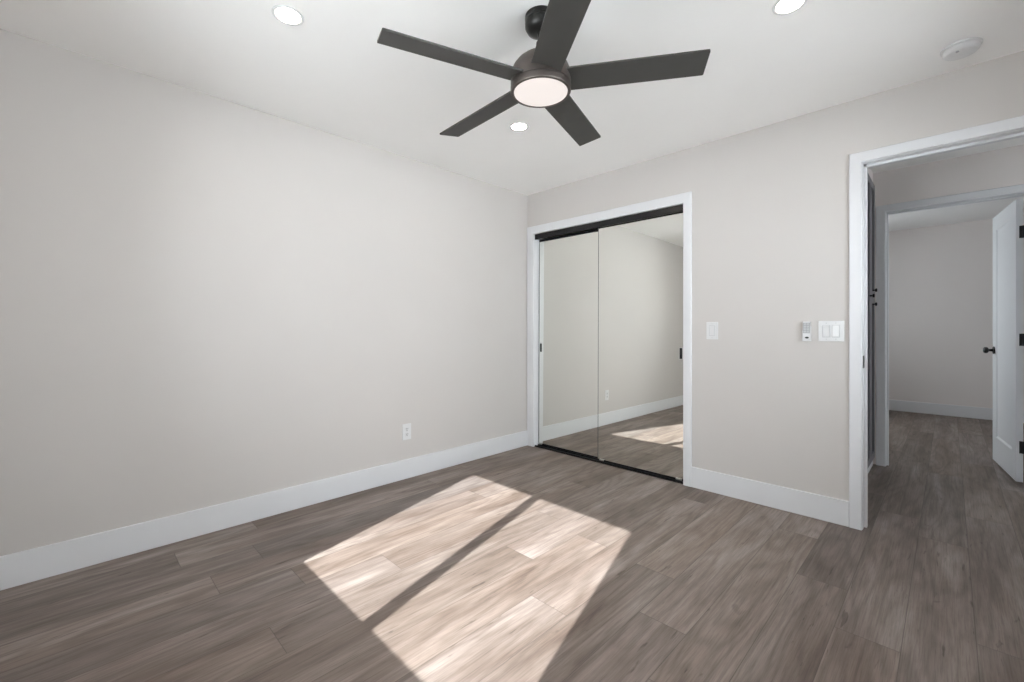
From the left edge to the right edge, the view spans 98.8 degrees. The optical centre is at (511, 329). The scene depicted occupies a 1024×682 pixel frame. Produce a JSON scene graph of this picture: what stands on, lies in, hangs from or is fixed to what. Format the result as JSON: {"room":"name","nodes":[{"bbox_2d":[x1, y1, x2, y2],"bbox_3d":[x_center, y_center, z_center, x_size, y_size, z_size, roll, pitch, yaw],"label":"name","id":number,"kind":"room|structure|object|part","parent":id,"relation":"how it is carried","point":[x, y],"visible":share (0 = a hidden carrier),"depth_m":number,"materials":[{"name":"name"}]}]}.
{"room":"empty bedroom","nodes":[
{"label":"empty bedroom","id":0,"kind":"room"},
{"bbox_2d":[0,29,597,555],"bbox_3d":[-0.659,-0.087,3.570,0.120,2.440,5.380,0,0,45],"label":"wall","id":1,"kind":"structure","parent":0,"point":[206,300],"depth_m":2.45,"materials":[{"name":"beige paint"}]},
{"bbox_2d":[0,430,526,590],"bbox_3d":[-1.133,1.060,2.999,0.014,0.145,3.624,0,0,45],"label":"baseboard","id":2,"kind":"structure","parent":1,"relation":"attached to","point":[27,566],"depth_m":2.46,"materials":[{"name":"white paint"}]},
{"bbox_2d":[402,423,410,439],"bbox_3d":[-0.799,0.780,3.338,0.008,0.120,0.074,0,0,45],"label":"wall outlet","id":3,"kind":"object","parent":1,"relation":"attached to","point":[406,428],"visible":1,"depth_m":3.33,"materials":[{"name":"white plastic"}]},
{"bbox_2d":[0,410,1023,681],"bbox_3d":[2.448,1.193,2.920,5.440,0.120,8.845,0,0,45],"label":"floor","id":4,"kind":"structure","parent":0,"point":[527,563],"depth_m":1.94,"materials":[{"name":"brown wood"}]},
{"bbox_2d":[535,444,682,483],"bbox_3d":[0.766,1.126,3.751,1.462,0.014,0.084,0,0,45],"label":"track","id":5,"kind":"object","parent":4,"relation":"on","point":[538,445],"visible":0.57,"depth_m":3.74,"materials":[{"name":"black metal"}]},
{"bbox_2d":[538,229,597,457],"bbox_3d":[0.548,0.126,3.999,0.795,1.983,0.027,0,0,45],"label":"mirror door","id":6,"kind":"structure","parent":5,"relation":"on","point":[568,264],"depth_m":4.02,"materials":[{"name":"silver mirror"}]},
{"bbox_3d":[0.554,-0.856,4.005,0.795,0.020,0.019,0,0,45],"label":"rail","id":7,"kind":"part","parent":6,"relation":"part of","materials":[{"name":"black metal"}]},
{"bbox_3d":[0.546,1.111,3.997,0.787,0.012,0.020,0,0,45],"label":"rail","id":8,"kind":"part","parent":6,"relation":"part of","materials":[{"name":"black metal"}]},
{"bbox_3d":[0.772,1.123,3.757,1.462,0.008,0.005,0,0,45],"label":"rail","id":9,"kind":"part","parent":5,"relation":"part of","materials":[{"name":"black metal"}]},
{"bbox_2d":[598,211,682,480],"bbox_3d":[1.006,0.122,3.495,0.752,1.989,0.027,0,0,45],"label":"mirror door","id":10,"kind":"structure","parent":5,"relation":"on","point":[640,262],"depth_m":3.46,"materials":[{"name":"silver mirror"}]},
{"bbox_3d":[1.005,1.111,3.493,0.744,0.012,0.020,0,0,45],"label":"rail","id":11,"kind":"part","parent":10,"relation":"part of","materials":[{"name":"black metal"}]},
{"bbox_2d":[868,174,876,472],"bbox_3d":[2.544,-0.033,3.414,0.399,2.332,0.996,0,0,45],"label":"linen cabinet","id":12,"kind":"object","parent":4,"relation":"on","point":[871,187],"visible":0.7,"depth_m":3.58,"materials":[{"name":"grey paint"}]},
{"bbox_3d":[2.690,-0.065,3.335,0.018,2.245,0.315,0,0,45],"label":"door","id":13,"kind":"part","parent":12,"relation":"part of","materials":[{"name":"grey paint"}]},
{"bbox_3d":[2.904,-0.724,3.549,0.018,0.927,0.280,0,0,45],"label":"door","id":14,"kind":"part","parent":12,"relation":"part of","materials":[{"name":"grey paint"}]},
{"bbox_3d":[2.904,0.402,3.549,0.018,1.312,0.280,0,0,45],"label":"door","id":15,"kind":"part","parent":12,"relation":"part of","materials":[{"name":"grey paint"}]},
{"bbox_2d":[0,0,1023,230],"bbox_3d":[2.448,-1.407,2.920,5.440,0.200,8.845,0,0,45],"label":"ceiling","id":16,"kind":"structure","parent":0,"point":[329,72],"depth_m":2.14,"materials":[{"name":"white paint"}]},
{"bbox_2d":[271,4,303,25],"bbox_3d":[-0.932,-1.304,1.829,0.122,0.005,0.122,0,0,45],"label":"recessed light","id":17,"kind":"object","parent":16,"relation":"in","point":[288,15],"visible":1,"depth_m":1.83,"materials":[{"name":"white plastic"}]},
{"bbox_2d":[510,122,528,130],"bbox_3d":[0.046,-1.304,2.833,0.122,0.005,0.122,0,0,45],"label":"recessed light","id":18,"kind":"object","parent":16,"relation":"in","point":[517,126],"visible":1,"depth_m":2.83,"materials":[{"name":"white"}]},
{"bbox_2d":[377,0,710,145],"bbox_3d":[0.093,-1.144,1.867,1.224,0.324,1.277,0,0,45],"label":"ceiling fan","id":19,"kind":"object","parent":16,"relation":"hanging from","point":[542,76],"visible":1,"depth_m":1.75,"materials":[{"name":"black metal"}]},
{"bbox_3d":[-0.225,-1.035,1.669,0.541,0.032,0.123,1,0,-26],"label":"blade","id":20,"kind":"part","parent":19,"relation":"part of","materials":[{"name":"black wood"}]},
{"bbox_3d":[-0.144,-1.024,2.112,0.123,0.032,0.541,0,-1,-44],"label":"blade","id":21,"kind":"part","parent":19,"relation":"part of","materials":[{"name":"black wood"}]},
{"bbox_3d":[0.171,-1.032,1.456,0.123,0.032,0.541,0,0,-8],"label":"blade","id":22,"kind":"part","parent":19,"relation":"part of","materials":[{"name":"black wood"}]},
{"bbox_3d":[0.301,-1.031,2.172,0.123,0.032,0.541,0,0,28],"label":"blade","id":23,"kind":"part","parent":19,"relation":"part of","materials":[{"name":"black wood"}]},
{"bbox_3d":[0.496,-1.039,1.767,0.541,0.032,0.123,-1,0,10],"label":"blade","id":24,"kind":"part","parent":19,"relation":"part of","materials":[{"name":"black wood"}]},
{"bbox_2d":[772,0,806,14],"bbox_3d":[1.116,-1.304,1.765,0.122,0.005,0.122,0,0,45],"label":"recessed light","id":25,"kind":"object","parent":16,"relation":"in","point":[781,7],"visible":1,"depth_m":1.78,"materials":[{"name":"white"}]},
{"bbox_2d":[940,37,982,60],"bbox_3d":[2.076,-1.287,2.031,0.140,0.040,0.140,0,0,45],"label":"smoke detector","id":26,"kind":"object","parent":16,"relation":"attached to","point":[963,48],"visible":1,"depth_m":2.00,"materials":[{"name":"white plastic"}]},
{"bbox_2d":[528,51,1023,500],"bbox_3d":[2.035,-0.087,2.506,5.200,2.440,0.115,0,0,45],"label":"wall","id":27,"kind":"structure","parent":0,"point":[770,203],"depth_m":2.77,"materials":[{"name":"beige paint"}]},
{"bbox_2d":[535,204,682,239],"bbox_3d":[0.767,-0.888,3.752,1.462,0.049,0.079,0,0,45],"label":"track","id":28,"kind":"object","parent":27,"relation":"attached to","point":[679,208],"visible":0.98,"depth_m":3.62,"materials":[{"name":"black metal"}]},
{"bbox_2d":[527,191,691,486],"bbox_3d":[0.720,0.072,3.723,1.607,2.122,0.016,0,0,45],"label":"trim","id":29,"kind":"structure","parent":27,"relation":"attached to","point":[685,199],"depth_m":3.26,"materials":[{"name":"white paint"}]},
{"bbox_2d":[706,322,717,338],"bbox_3d":[1.392,0.011,3.056,0.078,0.120,0.012,0,0,45],"label":"light switch","id":30,"kind":"object","parent":27,"relation":"attached to","point":[711,327],"visible":1,"depth_m":3.05,"materials":[{"name":"white plastic"}]},
{"bbox_2d":[691,467,848,526],"bbox_3d":[1.611,1.060,2.837,0.904,0.145,0.014,0,0,45],"label":"baseboard","id":31,"kind":"structure","parent":27,"relation":"attached to","point":[825,508],"depth_m":2.78,"materials":[{"name":"white paint"}]},
{"bbox_2d":[818,321,843,341],"bbox_3d":[1.872,0.012,2.577,0.124,0.120,0.013,0,0,45],"label":"double light switch","id":32,"kind":"object","parent":27,"relation":"attached to","point":[827,330],"visible":1,"depth_m":2.58,"materials":[{"name":"white plastic"}]},
{"bbox_2d":[849,115,1023,529],"bbox_3d":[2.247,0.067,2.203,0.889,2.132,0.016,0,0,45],"label":"trim","id":33,"kind":"structure","parent":27,"relation":"attached to","point":[1016,123],"depth_m":2.48,"materials":[{"name":"white paint"}]},
{"bbox_3d":[1.785,0.028,2.659,0.044,0.088,0.020,0,0,45],"label":"remote holder","id":34,"kind":"object","parent":27,"relation":"attached to","visible":0},
{"bbox_2d":[803,322,810,339],"bbox_3d":[1.783,0.011,2.657,0.039,0.114,0.018,0,0,45],"label":"remote","id":35,"kind":"object","parent":34,"relation":"in","point":[806,325],"visible":1,"depth_m":2.65,"materials":[{"name":"white plastic"}]},
{"bbox_2d":[868,168,872,180],"bbox_3d":[2.465,-0.087,3.207,0.120,2.440,1.485,0,0,45],"label":"wall","id":36,"kind":"structure","parent":0,"point":[870,173],"depth_m":3.58,"materials":[{"name":"grey paint"}]},
{"bbox_2d":[873,144,1023,463],"bbox_3d":[3.122,-0.119,3.682,5.320,2.505,0.115,0,0,45],"label":"wall","id":37,"kind":"structure","parent":0,"point":[1004,167],"depth_m":3.38,"materials":[{"name":"grey paint"}]},
{"bbox_2d":[876,184,1023,465],"bbox_3d":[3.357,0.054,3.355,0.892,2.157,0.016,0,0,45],"label":"trim","id":38,"kind":"structure","parent":37,"relation":"attached to","point":[881,211],"depth_m":3.63,"materials":[{"name":"white paint"}]},
{"bbox_2d":[983,199,1023,481],"bbox_3d":[3.941,0.084,3.498,0.169,2.075,0.732,0,0,38],"label":"door","id":39,"kind":"structure","parent":37,"relation":"in","point":[1008,227],"depth_m":3.42,"materials":[{"name":"white paint"}]},
{"bbox_3d":[4.090,0.180,3.768,0.067,0.064,0.064,0,0,38],"label":"knob","id":40,"kind":"part","parent":39,"relation":"part of","materials":[{"name":"black metal"}]},
{"bbox_2d":[889,215,1023,410],"bbox_3d":[5.951,-0.119,5.588,4.000,2.505,0.120,0,0,45],"label":"wall","id":41,"kind":"structure","parent":0,"point":[941,276],"depth_m":5.78,"materials":[{"name":"grey paint"}]},
{"bbox_2d":[889,400,1023,422],"bbox_3d":[5.904,1.060,5.540,4.000,0.146,0.014,0,0,45],"label":"baseboard","id":42,"kind":"structure","parent":41,"relation":"attached to","point":[896,405],"depth_m":5.77,"materials":[{"name":"white paint"}]}
]}

